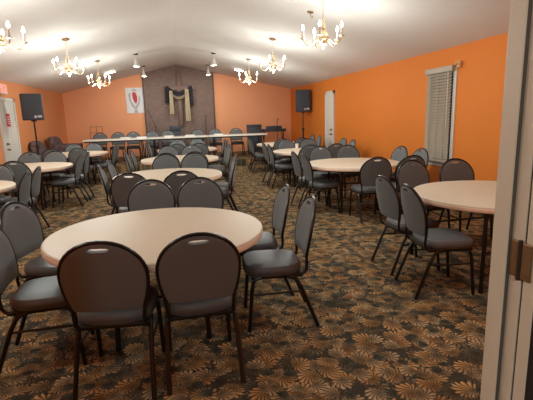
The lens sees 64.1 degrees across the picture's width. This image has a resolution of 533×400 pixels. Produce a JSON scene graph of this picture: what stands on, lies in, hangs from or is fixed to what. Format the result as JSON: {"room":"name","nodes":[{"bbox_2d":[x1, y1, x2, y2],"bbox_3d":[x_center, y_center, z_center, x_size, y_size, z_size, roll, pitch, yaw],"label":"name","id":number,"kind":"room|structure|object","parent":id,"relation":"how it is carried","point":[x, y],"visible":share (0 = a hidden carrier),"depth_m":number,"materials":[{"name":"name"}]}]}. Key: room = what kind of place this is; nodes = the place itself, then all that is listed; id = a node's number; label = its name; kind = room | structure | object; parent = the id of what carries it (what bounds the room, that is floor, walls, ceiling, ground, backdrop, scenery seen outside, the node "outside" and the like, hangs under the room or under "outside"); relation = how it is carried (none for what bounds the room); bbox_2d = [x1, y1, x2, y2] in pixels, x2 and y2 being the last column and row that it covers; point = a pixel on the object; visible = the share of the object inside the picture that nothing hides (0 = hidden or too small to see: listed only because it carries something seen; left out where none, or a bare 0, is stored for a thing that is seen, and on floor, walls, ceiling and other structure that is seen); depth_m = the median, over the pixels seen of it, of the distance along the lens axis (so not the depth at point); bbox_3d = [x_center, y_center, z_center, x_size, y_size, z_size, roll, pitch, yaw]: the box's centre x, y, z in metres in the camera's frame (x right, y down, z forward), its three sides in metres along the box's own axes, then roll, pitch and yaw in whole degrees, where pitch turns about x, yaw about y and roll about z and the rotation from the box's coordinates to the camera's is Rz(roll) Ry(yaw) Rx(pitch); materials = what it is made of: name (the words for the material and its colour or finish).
{"room":"event hall","nodes":[
{"label":"event hall","id":0,"kind":"room"},
{"bbox_2d":[0,80,67,164],"bbox_3d":[-5.616,-1.052,7.529,0.120,2.520,15.940,-4,11,-11],"label":"wall","id":1,"kind":"structure","parent":0,"point":[54,124],"depth_m":12.42,"materials":[{"name":"orange paint"}]},
{"bbox_2d":[0,97,21,163],"bbox_3d":[-6.013,-1.338,10.083,0.100,2.110,1.000,-4,11,-11],"label":"door","id":2,"kind":"structure","parent":1,"relation":"in","point":[10,138],"depth_m":9.97,"materials":[{"name":"white paint"}]},
{"bbox_2d":[62,73,290,157],"bbox_3d":[-3.097,-3.263,15.835,8.470,3.470,0.120,-4,11,-11],"label":"wall","id":3,"kind":"structure","parent":0,"point":[238,104],"depth_m":15.78,"materials":[{"name":"orange paint"}]},
{"bbox_2d":[125,87,143,112],"bbox_3d":[-4.746,-3.591,15.350,0.620,0.900,0.034,-4,11,-11],"label":"banner","id":4,"kind":"object","parent":3,"relation":"attached to","point":[134,101],"visible":1,"depth_m":15.34,"materials":[{"name":"white fabric"}]},
{"bbox_2d":[143,65,214,154],"bbox_3d":[-3.188,-3.311,15.709,2.450,3.220,0.070,-4,11,-11],"label":"brick panel","id":5,"kind":"object","parent":3,"relation":"attached to","point":[154,81],"visible":0.59,"depth_m":15.61,"materials":[{"name":"brown brick"}]},
{"bbox_2d":[163,71,194,126],"bbox_3d":[-3.169,-3.689,15.552,1.120,1.980,0.100,-4,11,-11],"label":"wall cross","id":6,"kind":"object","parent":5,"relation":"attached to","point":[178,87],"visible":0.88,"depth_m":15.46,"materials":[{"name":"brown wood"}]},
{"bbox_2d":[165,86,193,105],"bbox_3d":[-3.173,-3.773,15.438,1.014,0.730,0.093,-4,11,-11],"label":"drape","id":7,"kind":"object","parent":6,"relation":"hanging from","point":[176,93],"visible":1,"depth_m":15.41,"materials":[{"name":"fabric"}]},
{"bbox_2d":[169,89,190,120],"bbox_3d":[-3.139,-3.439,15.420,0.730,1.140,0.096,-4,11,-11],"label":"drape","id":8,"kind":"object","parent":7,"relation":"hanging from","point":[186,95],"visible":1,"depth_m":15.40,"materials":[{"name":"beige fabric"}]},
{"bbox_2d":[70,150,289,173],"bbox_3d":[-2.727,-1.356,14.580,8.230,0.200,3.150,-4,11,-11],"label":"floor","id":9,"kind":"structure","parent":0,"point":[242,160],"depth_m":13.42,"materials":[{"name":"carpet"}]},
{"bbox_2d":[48,136,82,151],"bbox_3d":[-6.064,-1.476,12.861,0.820,0.900,0.920,-4,11,-11],"label":"armchair","id":10,"kind":"object","parent":9,"relation":"on","point":[54,142],"visible":0.26,"depth_m":12.43,"materials":[{"name":"brown fabric"}]},
{"bbox_2d":[92,133,109,159],"bbox_3d":[-5.430,-1.707,13.846,0.475,0.942,0.558,-4,11,-9],"label":"banquet chair","id":11,"kind":"object","parent":9,"relation":"on","point":[96,136],"visible":0.56,"depth_m":13.99,"materials":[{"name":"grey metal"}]},
{"bbox_2d":[82,137,147,159],"bbox_3d":[-4.681,-1.547,13.390,1.880,0.753,0.760,-4,11,-11],"label":"folding table","id":12,"kind":"object","parent":9,"relation":"on","point":[89,141],"visible":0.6,"depth_m":13.05,"materials":[{"name":"white laminate"}]},
{"bbox_2d":[110,132,125,160],"bbox_3d":[-4.879,-1.744,13.952,0.475,0.942,0.558,-3,11,-7],"label":"banquet chair","id":13,"kind":"object","parent":9,"relation":"on","point":[114,135],"visible":0.73,"depth_m":14.08,"materials":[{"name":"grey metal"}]},
{"bbox_2d":[126,132,141,160],"bbox_3d":[-4.386,-1.778,14.046,0.475,0.942,0.558,-4,12,-12],"label":"banquet chair","id":14,"kind":"object","parent":9,"relation":"on","point":[130,134],"visible":0.8,"depth_m":14.17,"materials":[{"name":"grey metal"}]},
{"bbox_2d":[145,131,158,158],"bbox_3d":[-3.805,-1.817,14.158,0.475,0.942,0.558,-3,11,-7],"label":"banquet chair","id":15,"kind":"object","parent":9,"relation":"on","point":[149,134],"visible":0.7,"depth_m":14.29,"materials":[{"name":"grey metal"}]},
{"bbox_2d":[161,130,174,147],"bbox_3d":[-3.284,-1.853,14.257,0.475,0.942,0.558,-4,11,-11],"label":"banquet chair","id":16,"kind":"object","parent":9,"relation":"on","point":[167,132],"visible":0.51,"depth_m":14.39,"materials":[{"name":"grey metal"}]},
{"bbox_2d":[169,126,180,141],"bbox_3d":[-3.227,-2.106,15.191,0.440,1.060,0.400,-4,11,-11],"label":"pulpit","id":17,"kind":"object","parent":9,"relation":"on","point":[176,130],"visible":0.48,"depth_m":14.96,"materials":[{"name":"black plastic"}]},
{"bbox_2d":[147,135,208,156],"bbox_3d":[-2.819,-1.673,13.747,1.880,0.753,0.760,-4,11,-11],"label":"folding table","id":18,"kind":"object","parent":9,"relation":"on","point":[195,136],"visible":0.75,"depth_m":13.38,"materials":[{"name":"white plastic"}]},
{"bbox_2d":[208,129,222,156],"bbox_3d":[-1.738,-1.958,14.554,0.475,0.942,0.558,-3,11,-6],"label":"banquet chair","id":19,"kind":"object","parent":9,"relation":"on","point":[217,131],"visible":0.77,"depth_m":14.68,"materials":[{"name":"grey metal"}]},
{"bbox_2d":[229,128,244,155],"bbox_3d":[-1.012,-2.007,14.692,0.475,0.942,0.558,-4,11,-11],"label":"banquet chair","id":20,"kind":"object","parent":9,"relation":"on","point":[238,131],"visible":0.83,"depth_m":14.81,"materials":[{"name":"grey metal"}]},
{"bbox_2d":[208,133,266,154],"bbox_3d":[-0.957,-1.800,14.104,1.880,0.753,0.760,-4,11,-11],"label":"folding table","id":21,"kind":"object","parent":9,"relation":"on","point":[245,134],"visible":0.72,"depth_m":13.76,"materials":[{"name":"white plastic"}]},
{"bbox_2d":[246,124,261,152],"bbox_3d":[-0.443,-2.245,15.578,0.500,1.020,0.380,-4,11,-11],"label":"amplifier","id":22,"kind":"object","parent":9,"relation":"on","point":[254,128],"visible":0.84,"depth_m":15.38,"materials":[{"name":"black plastic"}]},
{"bbox_2d":[249,129,260,150],"bbox_3d":[-0.405,-2.152,15.414,0.420,0.780,0.015,-4,11,-11],"label":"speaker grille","id":23,"kind":"object","parent":22,"relation":"attached to","point":[254,139],"depth_m":15.40,"materials":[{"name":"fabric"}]},
{"bbox_2d":[261,126,285,142],"bbox_3d":[0.254,-2.275,15.818,0.920,0.956,0.330,-4,11,-11],"label":"keyboard","id":24,"kind":"object","parent":9,"relation":"on","point":[268,128],"visible":0.83,"depth_m":15.60,"materials":[{"name":"black plastic"}]},
{"bbox_2d":[301,112,304,139],"bbox_3d":[1.217,-2.188,14.018,0.457,1.400,0.404,-1,11,2],"label":"speaker stand","id":25,"kind":"object","parent":9,"relation":"on","point":[301,112],"visible":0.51,"depth_m":14.00,"materials":[{"name":"brown metal"}]},
{"bbox_2d":[295,89,309,111],"bbox_3d":[1.184,-3.228,13.862,0.460,0.700,0.320,-1,11,2],"label":"loudspeaker","id":26,"kind":"object","parent":25,"relation":"on","point":[302,96],"visible":1,"depth_m":13.72,"materials":[{"name":"black plastic"}]},
{"bbox_2d":[0,163,493,399],"bbox_3d":[-1.225,0.215,7.270,8.700,0.120,18.800,-4,11,-11],"label":"floor","id":27,"kind":"structure","parent":0,"point":[373,340],"depth_m":3.05,"materials":[{"name":"carpet"}]},
{"bbox_2d":[0,164,14,200],"bbox_3d":[-3.965,-0.023,6.182,0.475,0.942,0.558,-3,11,-6],"label":"banquet chair","id":28,"kind":"object","parent":27,"relation":"on","point":[6,174],"visible":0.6,"depth_m":6.33,"materials":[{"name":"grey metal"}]},
{"bbox_2d":[0,180,15,192],"bbox_3d":[-4.010,0.230,5.404,1.526,0.743,1.526,-4,11,-12],"label":"round table","id":29,"kind":"object","parent":27,"relation":"on","point":[5,186],"visible":1,"depth_m":5.50,"materials":[{"name":"beige laminate"}]},
{"bbox_2d":[0,170,30,209],"bbox_3d":[-3.270,0.108,5.419,0.558,0.942,0.475,-4,12,-13],"label":"banquet chair","id":30,"kind":"object","parent":27,"relation":"on","point":[23,191],"visible":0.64,"depth_m":5.32,"materials":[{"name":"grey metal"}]},
{"bbox_2d":[3,161,43,212],"bbox_3d":[-4.133,-0.220,7.198,0.475,0.942,0.558,-4,11,-12],"label":"banquet chair","id":31,"kind":"object","parent":27,"relation":"on","point":[20,168],"visible":0.35,"depth_m":6.93,"materials":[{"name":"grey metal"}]},
{"bbox_2d":[0,166,49,227],"bbox_3d":[-3.420,0.006,5.956,0.558,0.942,0.475,-4,12,-14],"label":"banquet chair","id":32,"kind":"object","parent":27,"relation":"on","point":[36,176],"visible":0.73,"depth_m":5.88,"materials":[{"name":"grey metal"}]},
{"bbox_2d":[16,152,46,195],"bbox_3d":[-4.849,-0.492,8.673,0.475,0.942,0.558,-4,12,-13],"label":"banquet chair","id":33,"kind":"object","parent":27,"relation":"on","point":[24,158],"visible":0.32,"depth_m":8.82,"materials":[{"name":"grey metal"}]},
{"bbox_2d":[0,162,72,207],"bbox_3d":[-4.373,-0.250,7.876,1.526,0.743,1.526,-4,11,-12],"label":"round table","id":34,"kind":"object","parent":27,"relation":"on","point":[46,167],"visible":0.56,"depth_m":7.72,"materials":[{"name":"beige laminate"}]},
{"bbox_2d":[0,201,78,322],"bbox_3d":[-1.696,0.471,3.354,0.558,0.942,0.475,-1,11,3],"label":"banquet chair","id":35,"kind":"object","parent":27,"relation":"on","point":[21,224],"visible":0.58,"depth_m":3.25,"materials":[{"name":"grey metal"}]},
{"bbox_2d":[31,120,48,173],"bbox_3d":[-5.372,-1.077,10.020,0.749,1.573,0.660,-7,12,-24],"label":"speaker stand","id":36,"kind":"object","parent":27,"relation":"on","point":[33,121],"visible":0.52,"depth_m":10.02,"materials":[{"name":"brown metal"}]},
{"bbox_2d":[19,93,44,120],"bbox_3d":[-5.446,-2.158,9.886,0.440,0.600,0.360,-7,12,-24],"label":"loudspeaker","id":37,"kind":"object","parent":36,"relation":"on","point":[31,104],"visible":0.99,"depth_m":9.74,"materials":[{"name":"black plastic"}]},
{"bbox_2d":[0,228,94,374],"bbox_3d":[-1.477,0.581,2.768,0.558,0.942,0.475,-5,12,-15],"label":"banquet chair","id":38,"kind":"object","parent":27,"relation":"on","point":[43,294],"visible":0.67,"depth_m":2.64,"materials":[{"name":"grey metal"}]},
{"bbox_2d":[29,141,70,174],"bbox_3d":[-5.904,-1.103,11.626,0.820,1.040,0.920,-4,11,-11],"label":"armchair","id":39,"kind":"object","parent":27,"relation":"on","point":[32,144],"visible":0.19,"depth_m":11.29,"materials":[{"name":"brown fabric"}]},
{"bbox_2d":[40,151,71,200],"bbox_3d":[-4.333,-0.507,8.671,0.475,0.942,0.558,-4,11,-10],"label":"banquet chair","id":40,"kind":"object","parent":27,"relation":"on","point":[60,157],"visible":0.63,"depth_m":8.80,"materials":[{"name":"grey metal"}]},
{"bbox_2d":[50,154,87,207],"bbox_3d":[-3.668,-0.366,7.863,0.558,0.942,0.475,-4,11,-11],"label":"banquet chair","id":41,"kind":"object","parent":27,"relation":"on","point":[70,182],"visible":1,"depth_m":7.71,"materials":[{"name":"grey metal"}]},
{"bbox_2d":[61,152,94,201],"bbox_3d":[-3.747,-0.470,8.399,0.558,0.942,0.475,-4,12,-13],"label":"banquet chair","id":42,"kind":"object","parent":27,"relation":"on","point":[86,159],"visible":0.83,"depth_m":8.27,"materials":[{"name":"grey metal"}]},
{"bbox_2d":[68,148,95,187],"bbox_3d":[-4.353,-0.782,10.057,0.475,0.942,0.558,-4,11,-10],"label":"banquet chair","id":43,"kind":"object","parent":27,"relation":"on","point":[74,153],"visible":0.7,"depth_m":9.79,"materials":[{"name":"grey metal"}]},
{"bbox_2d":[61,151,107,183],"bbox_3d":[-4.760,-0.803,10.713,1.526,0.743,1.526,-4,11,-12],"label":"round table","id":44,"kind":"object","parent":27,"relation":"on","point":[92,153],"visible":0.38,"depth_m":10.57,"materials":[{"name":"beige laminate"}]},
{"bbox_2d":[85,143,103,179],"bbox_3d":[-4.654,-1.046,11.431,0.475,0.942,0.558,-4,11,-10],"label":"banquet chair","id":45,"kind":"object","parent":27,"relation":"on","point":[90,147],"visible":0.42,"depth_m":11.57,"materials":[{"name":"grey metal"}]},
{"bbox_2d":[94,144,116,181],"bbox_3d":[-4.000,-0.906,10.630,0.558,0.942,0.475,-3,11,-9],"label":"banquet chair","id":46,"kind":"object","parent":27,"relation":"on","point":[113,155],"visible":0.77,"depth_m":10.45,"materials":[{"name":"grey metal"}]},
{"bbox_2d":[97,165,119,214],"bbox_3d":[-2.014,-0.033,5.937,0.558,0.942,0.475,-5,12,-15],"label":"banquet chair","id":47,"kind":"object","parent":27,"relation":"on","point":[105,183],"visible":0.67,"depth_m":5.74,"materials":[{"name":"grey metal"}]},
{"bbox_2d":[57,240,164,399],"bbox_3d":[-0.878,0.616,2.503,0.475,0.942,0.558,-3,11,-6],"label":"banquet chair","id":48,"kind":"object","parent":27,"relation":"on","point":[110,288],"visible":1,"depth_m":2.26,"materials":[{"name":"grey fabric"}]},
{"bbox_2d":[106,161,117,212],"bbox_3d":[-2.092,-0.137,6.475,0.558,0.942,0.475,-3,11,-9],"label":"banquet chair","id":49,"kind":"object","parent":27,"relation":"on","point":[111,169],"visible":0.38,"depth_m":6.30,"materials":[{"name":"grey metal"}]},
{"bbox_2d":[110,172,149,213],"bbox_3d":[-1.602,0.094,5.240,0.475,0.942,0.558,-3,11,-5],"label":"banquet chair","id":50,"kind":"object","parent":27,"relation":"on","point":[120,187],"visible":0.49,"depth_m":4.94,"materials":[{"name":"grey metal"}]},
{"bbox_2d":[129,149,151,171],"bbox_3d":[-2.507,-0.586,8.796,0.558,0.942,0.475,-3,11,-9],"label":"banquet chair","id":51,"kind":"object","parent":27,"relation":"on","point":[132,155],"visible":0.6,"depth_m":8.66,"materials":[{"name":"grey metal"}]},
{"bbox_2d":[127,179,175,211],"bbox_3d":[-1.107,0.300,4.127,0.475,0.942,0.558,-4,11,-11],"label":"banquet chair","id":52,"kind":"object","parent":27,"relation":"on","point":[141,196],"visible":0.49,"depth_m":4.27,"materials":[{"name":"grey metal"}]},
{"bbox_2d":[41,207,262,351],"bbox_3d":[-0.780,0.577,3.172,1.526,0.743,1.526,-4,11,-12],"label":"round table","id":53,"kind":"object","parent":27,"relation":"on","point":[147,233],"visible":0.66,"depth_m":3.06,"materials":[{"name":"beige laminate"}]},
{"bbox_2d":[152,154,179,169],"bbox_3d":[-1.669,-0.278,7.121,0.475,0.942,0.558,-4,11,-11],"label":"banquet chair","id":54,"kind":"object","parent":27,"relation":"on","point":[170,161],"visible":0.35,"depth_m":7.26,"materials":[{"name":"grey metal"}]},
{"bbox_2d":[113,168,221,184],"bbox_3d":[-1.395,-0.003,6.185,1.526,0.743,1.526,-4,11,-12],"label":"round table","id":55,"kind":"object","parent":27,"relation":"on","point":[158,174],"visible":0.37,"depth_m":6.21,"materials":[{"name":"beige laminate"}]},
{"bbox_2d":[158,145,178,154],"bbox_3d":[-2.140,-0.716,9.392,0.475,0.942,0.558,-4,12,-14],"label":"banquet chair","id":56,"kind":"object","parent":27,"relation":"on","point":[172,150],"visible":0.39,"depth_m":9.54,"materials":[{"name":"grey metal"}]},
{"bbox_2d":[141,155,217,165],"bbox_3d":[-1.719,-0.472,8.594,1.526,0.743,1.526,-4,11,-12],"label":"round table","id":57,"kind":"object","parent":27,"relation":"on","point":[148,161],"visible":0.3,"depth_m":8.32,"materials":[{"name":"beige laminate"}]},
{"bbox_2d":[163,170,201,207],"bbox_3d":[-1.030,0.066,5.291,0.475,0.942,0.558,-4,11,-11],"label":"banquet chair","id":58,"kind":"object","parent":27,"relation":"on","point":[174,181],"visible":0.35,"depth_m":4.97,"materials":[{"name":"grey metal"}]},
{"bbox_2d":[181,144,201,154],"bbox_3d":[-1.654,-0.745,9.465,0.475,0.942,0.558,-3,11,-8],"label":"banquet chair","id":59,"kind":"object","parent":27,"relation":"on","point":[187,149],"visible":0.35,"depth_m":9.61,"materials":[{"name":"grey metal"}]},
{"bbox_2d":[181,153,207,168],"bbox_3d":[-1.200,-0.312,7.221,0.475,0.942,0.558,-4,11,-11],"label":"banquet chair","id":60,"kind":"object","parent":27,"relation":"on","point":[188,161],"visible":0.32,"depth_m":7.37,"materials":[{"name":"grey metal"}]},
{"bbox_2d":[191,143,208,154],"bbox_3d":[-1.669,-0.966,10.581,0.475,0.942,0.558,-4,11,-12],"label":"banquet chair","id":61,"kind":"object","parent":27,"relation":"on","point":[205,150],"visible":0.24,"depth_m":10.30,"materials":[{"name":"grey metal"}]},
{"bbox_2d":[155,232,245,395],"bbox_3d":[-0.411,0.583,2.598,0.475,0.942,0.558,-4,12,-13],"label":"banquet chair","id":62,"kind":"object","parent":27,"relation":"on","point":[194,279],"visible":1,"depth_m":2.35,"materials":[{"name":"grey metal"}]},
{"bbox_2d":[177,177,223,208],"bbox_3d":[-0.626,0.273,4.189,0.475,0.942,0.558,-4,11,-11],"label":"banquet chair","id":63,"kind":"object","parent":27,"relation":"on","point":[207,194],"visible":0.41,"depth_m":4.33,"materials":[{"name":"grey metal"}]},
{"bbox_2d":[208,144,229,178],"bbox_3d":[-1.064,-0.744,9.374,0.558,0.942,0.475,-5,12,-17],"label":"banquet chair","id":64,"kind":"object","parent":27,"relation":"on","point":[228,145],"visible":0.48,"depth_m":9.30,"materials":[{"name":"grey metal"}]},
{"bbox_2d":[208,146,233,191],"bbox_3d":[-0.979,-0.633,8.804,0.558,0.942,0.475,-4,12,-14],"label":"banquet chair","id":65,"kind":"object","parent":27,"relation":"on","point":[229,151],"visible":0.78,"depth_m":8.68,"materials":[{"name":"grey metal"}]},
{"bbox_2d":[216,155,238,211],"bbox_3d":[-0.733,-0.243,6.804,0.558,0.942,0.475,-4,11,-11],"label":"banquet chair","id":66,"kind":"object","parent":27,"relation":"on","point":[221,184],"visible":0.28,"depth_m":6.68,"materials":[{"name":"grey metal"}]},
{"bbox_2d":[220,157,235,210],"bbox_3d":[-0.708,-0.151,6.338,0.558,0.942,0.475,-3,11,-9],"label":"banquet chair","id":67,"kind":"object","parent":27,"relation":"on","point":[225,190],"visible":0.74,"depth_m":6.19,"materials":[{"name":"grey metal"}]},
{"bbox_2d":[249,138,270,172],"bbox_3d":[-0.191,-1.256,11.815,0.558,0.942,0.475,-4,11,-12],"label":"banquet chair","id":68,"kind":"object","parent":27,"relation":"on","point":[260,155],"visible":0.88,"depth_m":11.64,"materials":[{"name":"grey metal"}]},
{"bbox_2d":[236,184,293,300],"bbox_3d":[-0.068,0.343,3.755,0.558,0.942,0.475,-4,11,-10],"label":"banquet chair","id":69,"kind":"object","parent":27,"relation":"on","point":[267,241],"visible":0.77,"depth_m":3.63,"materials":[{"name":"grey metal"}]},
{"bbox_2d":[262,142,288,184],"bbox_3d":[0.192,-0.865,9.792,0.558,0.942,0.475,-4,12,-13],"label":"banquet chair","id":70,"kind":"object","parent":27,"relation":"on","point":[265,149],"visible":0.73,"depth_m":9.64,"materials":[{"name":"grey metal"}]},
{"bbox_2d":[242,195,319,332],"bbox_3d":[0.093,0.445,3.220,0.558,0.942,0.475,-3,11,-7],"label":"banquet chair","id":71,"kind":"object","parent":27,"relation":"on","point":[273,263],"visible":1,"depth_m":3.07,"materials":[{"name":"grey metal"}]},
{"bbox_2d":[267,144,295,188],"bbox_3d":[0.311,-0.753,9.211,0.558,0.942,0.475,-4,11,-10],"label":"banquet chair","id":72,"kind":"object","parent":27,"relation":"on","point":[281,166],"visible":0.98,"depth_m":9.05,"materials":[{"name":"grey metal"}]},
{"bbox_2d":[277,139,294,179],"bbox_3d":[0.561,-1.007,10.450,0.475,0.942,0.558,-5,12,-15],"label":"banquet chair","id":73,"kind":"object","parent":27,"relation":"on","point":[282,145],"visible":0.5,"depth_m":10.57,"materials":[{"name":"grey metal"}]},
{"bbox_2d":[273,148,321,184],"bbox_3d":[0.906,-0.750,9.598,1.526,0.743,1.526,-4,11,-12],"label":"round table","id":74,"kind":"object","parent":27,"relation":"on","point":[282,152],"visible":0.31,"depth_m":9.35,"materials":[{"name":"beige laminate"}]},
{"bbox_2d":[294,144,318,190],"bbox_3d":[0.845,-0.705,8.892,0.475,0.942,0.558,-4,11,-10],"label":"banquet chair","id":75,"kind":"object","parent":27,"relation":"on","point":[306,149],"visible":0.38,"depth_m":8.57,"materials":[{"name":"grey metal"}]},
{"bbox_2d":[299,138,316,175],"bbox_3d":[1.089,-1.047,10.571,0.475,0.942,0.558,-3,11,-7],"label":"banquet chair","id":76,"kind":"object","parent":27,"relation":"on","point":[303,142],"visible":0.32,"depth_m":10.71,"materials":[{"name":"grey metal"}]},
{"bbox_2d":[291,151,327,207],"bbox_3d":[0.713,-0.374,7.246,0.558,0.942,0.475,-4,11,-12],"label":"banquet chair","id":77,"kind":"object","parent":27,"relation":"on","point":[296,162],"visible":0.84,"depth_m":7.08,"materials":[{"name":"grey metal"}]},
{"bbox_2d":[301,154,339,212],"bbox_3d":[0.840,-0.275,6.726,0.558,0.942,0.475,-4,11,-11],"label":"banquet chair","id":78,"kind":"object","parent":27,"relation":"on","point":[323,184],"visible":0.98,"depth_m":6.57,"materials":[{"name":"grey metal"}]},
{"bbox_2d":[309,146,340,199],"bbox_3d":[1.080,-0.513,7.888,0.475,0.942,0.558,-4,12,-14],"label":"banquet chair","id":79,"kind":"object","parent":27,"relation":"on","point":[315,153],"visible":0.67,"depth_m":8.00,"materials":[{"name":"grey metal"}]},
{"bbox_2d":[327,143,346,187],"bbox_3d":[1.385,-0.742,8.995,0.475,0.942,0.558,-4,11,-12],"label":"banquet chair","id":80,"kind":"object","parent":27,"relation":"on","point":[333,149],"visible":0.28,"depth_m":8.67,"materials":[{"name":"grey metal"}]},
{"bbox_2d":[336,145,366,197],"bbox_3d":[1.598,-0.552,8.007,0.475,0.942,0.558,-3,11,-8],"label":"banquet chair","id":81,"kind":"object","parent":27,"relation":"on","point":[342,152],"visible":0.52,"depth_m":8.14,"materials":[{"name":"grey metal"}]},
{"bbox_2d":[310,158,399,211],"bbox_3d":[1.407,-0.249,7.002,1.526,0.743,1.526,-4,11,-12],"label":"round table","id":82,"kind":"object","parent":27,"relation":"on","point":[340,165],"visible":0.7,"depth_m":6.69,"materials":[{"name":"beige laminate"}]},
{"bbox_2d":[349,157,391,223],"bbox_3d":[1.492,-0.180,6.154,0.475,0.942,0.558,-3,11,-9],"label":"banquet chair","id":83,"kind":"object","parent":27,"relation":"on","point":[368,173],"visible":0.67,"depth_m":5.90,"materials":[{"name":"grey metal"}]},
{"bbox_2d":[369,146,407,197],"bbox_3d":[2.171,-0.479,7.553,0.558,0.942,0.475,-5,12,-17],"label":"banquet chair","id":84,"kind":"object","parent":27,"relation":"on","point":[398,154],"visible":0.32,"depth_m":7.55,"materials":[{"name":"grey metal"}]},
{"bbox_2d":[371,175,439,275],"bbox_3d":[1.382,0.206,4.228,0.558,0.942,0.475,-4,11,-11],"label":"banquet chair","id":85,"kind":"object","parent":27,"relation":"on","point":[388,198],"visible":0.8,"depth_m":4.07,"materials":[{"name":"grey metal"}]},
{"bbox_2d":[391,155,425,192],"bbox_3d":[1.998,-0.215,6.251,0.475,0.942,0.558,-4,11,-12],"label":"banquet chair","id":86,"kind":"object","parent":27,"relation":"on","point":[418,158],"visible":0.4,"depth_m":5.94,"materials":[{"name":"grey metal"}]},
{"bbox_2d":[390,148,428,181],"bbox_3d":[2.310,-0.367,6.969,0.558,0.942,0.475,-5,12,-15],"label":"banquet chair","id":87,"kind":"object","parent":27,"relation":"on","point":[424,154],"visible":0.33,"depth_m":6.90,"materials":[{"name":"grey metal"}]},
{"bbox_2d":[394,160,449,232],"bbox_3d":[1.896,0.004,5.164,0.475,0.942,0.558,-5,12,-17],"label":"banquet chair","id":88,"kind":"object","parent":27,"relation":"on","point":[416,174],"visible":0.52,"depth_m":5.29,"materials":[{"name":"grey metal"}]},
{"bbox_2d":[394,183,474,299],"bbox_3d":[1.453,0.314,3.674,0.558,0.942,0.475,-3,11,-5],"label":"banquet chair","id":89,"kind":"object","parent":27,"relation":"on","point":[436,241],"visible":1,"depth_m":3.52,"materials":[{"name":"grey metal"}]},
{"bbox_2d":[409,180,496,293],"bbox_3d":[2.220,0.288,4.177,1.526,0.743,1.526,-4,11,-12],"label":"round table","id":90,"kind":"object","parent":27,"relation":"on","point":[474,196],"visible":0.63,"depth_m":3.94,"materials":[{"name":"beige laminate"}]},
{"bbox_2d":[438,158,492,239],"bbox_3d":[2.421,-0.015,5.184,0.475,0.942,0.558,-3,11,-8],"label":"banquet chair","id":91,"kind":"object","parent":27,"relation":"on","point":[462,170],"visible":0.44,"depth_m":5.32,"materials":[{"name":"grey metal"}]},
{"bbox_2d":[0,0,510,92],"bbox_3d":[-1.579,-3.041,7.988,8.530,1.075,15.970,-4,11,-11],"label":"ceiling","id":92,"kind":"structure","parent":0,"point":[163,33],"depth_m":7.59,"materials":[{"name":"paint"}]},
{"bbox_2d":[0,21,27,52],"bbox_3d":[-3.055,-1.993,4.791,0.572,0.656,0.569,-4,11,-11],"label":"chandelier","id":93,"kind":"object","parent":92,"relation":"hanging from","point":[2,38],"visible":1,"depth_m":4.81,"materials":[{"name":"gold metal"}]},
{"bbox_2d":[52,38,85,76],"bbox_3d":[-3.593,-2.561,7.667,0.572,0.656,0.569,-4,11,-11],"label":"chandelier","id":94,"kind":"object","parent":92,"relation":"hanging from","point":[68,67],"visible":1,"depth_m":7.64,"materials":[{"name":"gold metal"}]},
{"bbox_2d":[87,60,110,87],"bbox_3d":[-4.188,-3.121,10.575,0.572,0.656,0.569,-4,11,-11],"label":"chandelier","id":95,"kind":"object","parent":92,"relation":"hanging from","point":[99,83],"visible":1,"depth_m":10.55,"materials":[{"name":"gold metal"}]},
{"bbox_2d":[238,59,258,84],"bbox_3d":[-0.481,-3.420,11.359,0.572,0.656,0.569,-4,11,-11],"label":"chandelier","id":96,"kind":"object","parent":92,"relation":"hanging from","point":[248,78],"visible":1,"depth_m":11.34,"materials":[{"name":"gold metal"}]},
{"bbox_2d":[258,38,285,72],"bbox_3d":[0.116,-2.858,8.442,0.572,0.656,0.569,-4,11,-11],"label":"chandelier","id":97,"kind":"object","parent":92,"relation":"hanging from","point":[272,65],"visible":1,"depth_m":8.42,"materials":[{"name":"gold metal"}]},
{"bbox_2d":[300,2,344,48],"bbox_3d":[0.717,-2.292,5.505,0.572,0.656,0.569,-4,11,-11],"label":"chandelier","id":98,"kind":"object","parent":92,"relation":"hanging from","point":[322,36],"visible":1,"depth_m":5.49,"materials":[{"name":"brown metal"}]},
{"bbox_2d":[290,33,507,182],"bbox_3d":[2.567,-1.608,9.097,0.120,2.520,15.940,-4,11,-11],"label":"wall","id":99,"kind":"structure","parent":0,"point":[382,108],"depth_m":7.90,"materials":[{"name":"orange paint"}]},
{"bbox_2d":[325,90,334,147],"bbox_3d":[1.808,-2.042,12.317,0.100,2.160,0.720,-4,11,-11],"label":"door","id":100,"kind":"structure","parent":99,"relation":"in","point":[329,95],"depth_m":12.19,"materials":[{"name":"white paint"}]},
{"bbox_2d":[427,65,457,165],"bbox_3d":[2.945,-1.375,7.098,0.120,1.600,0.765,-4,11,-11],"label":"window","id":101,"kind":"structure","parent":99,"relation":"in","point":[452,108],"depth_m":6.82,"materials":[{"name":"white paint"}]},
{"bbox_2d":[424,65,455,162],"bbox_3d":[2.846,-1.404,7.080,0.073,1.540,0.750,-4,11,-11],"label":"window blind","id":102,"kind":"object","parent":101,"relation":"attached to","point":[436,139],"visible":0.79,"depth_m":7.06,"materials":[{"name":"white paint"}]},
{"bbox_3d":[0.020,-0.328,0.606,8.470,3.470,0.120,-4,11,-11],"label":"wall","id":103,"kind":"structure","parent":0,"visible":0},
{"bbox_2d":[480,0,532,399],"bbox_3d":[-0.019,0.367,0.734,1.090,2.060,0.134,-4,11,-11],"label":"door frame","id":104,"kind":"structure","parent":103,"relation":"attached to","point":[515,162],"depth_m":0.79,"materials":[{"name":"beige paint"}]},
{"bbox_2d":[508,182,532,399],"bbox_3d":[0.885,0.325,0.903,0.849,1.998,0.064,-4,11,-11],"label":"door","id":105,"kind":"structure","parent":103,"relation":"in","point":[521,254],"depth_m":0.78,"materials":[{"name":"beige paint"}]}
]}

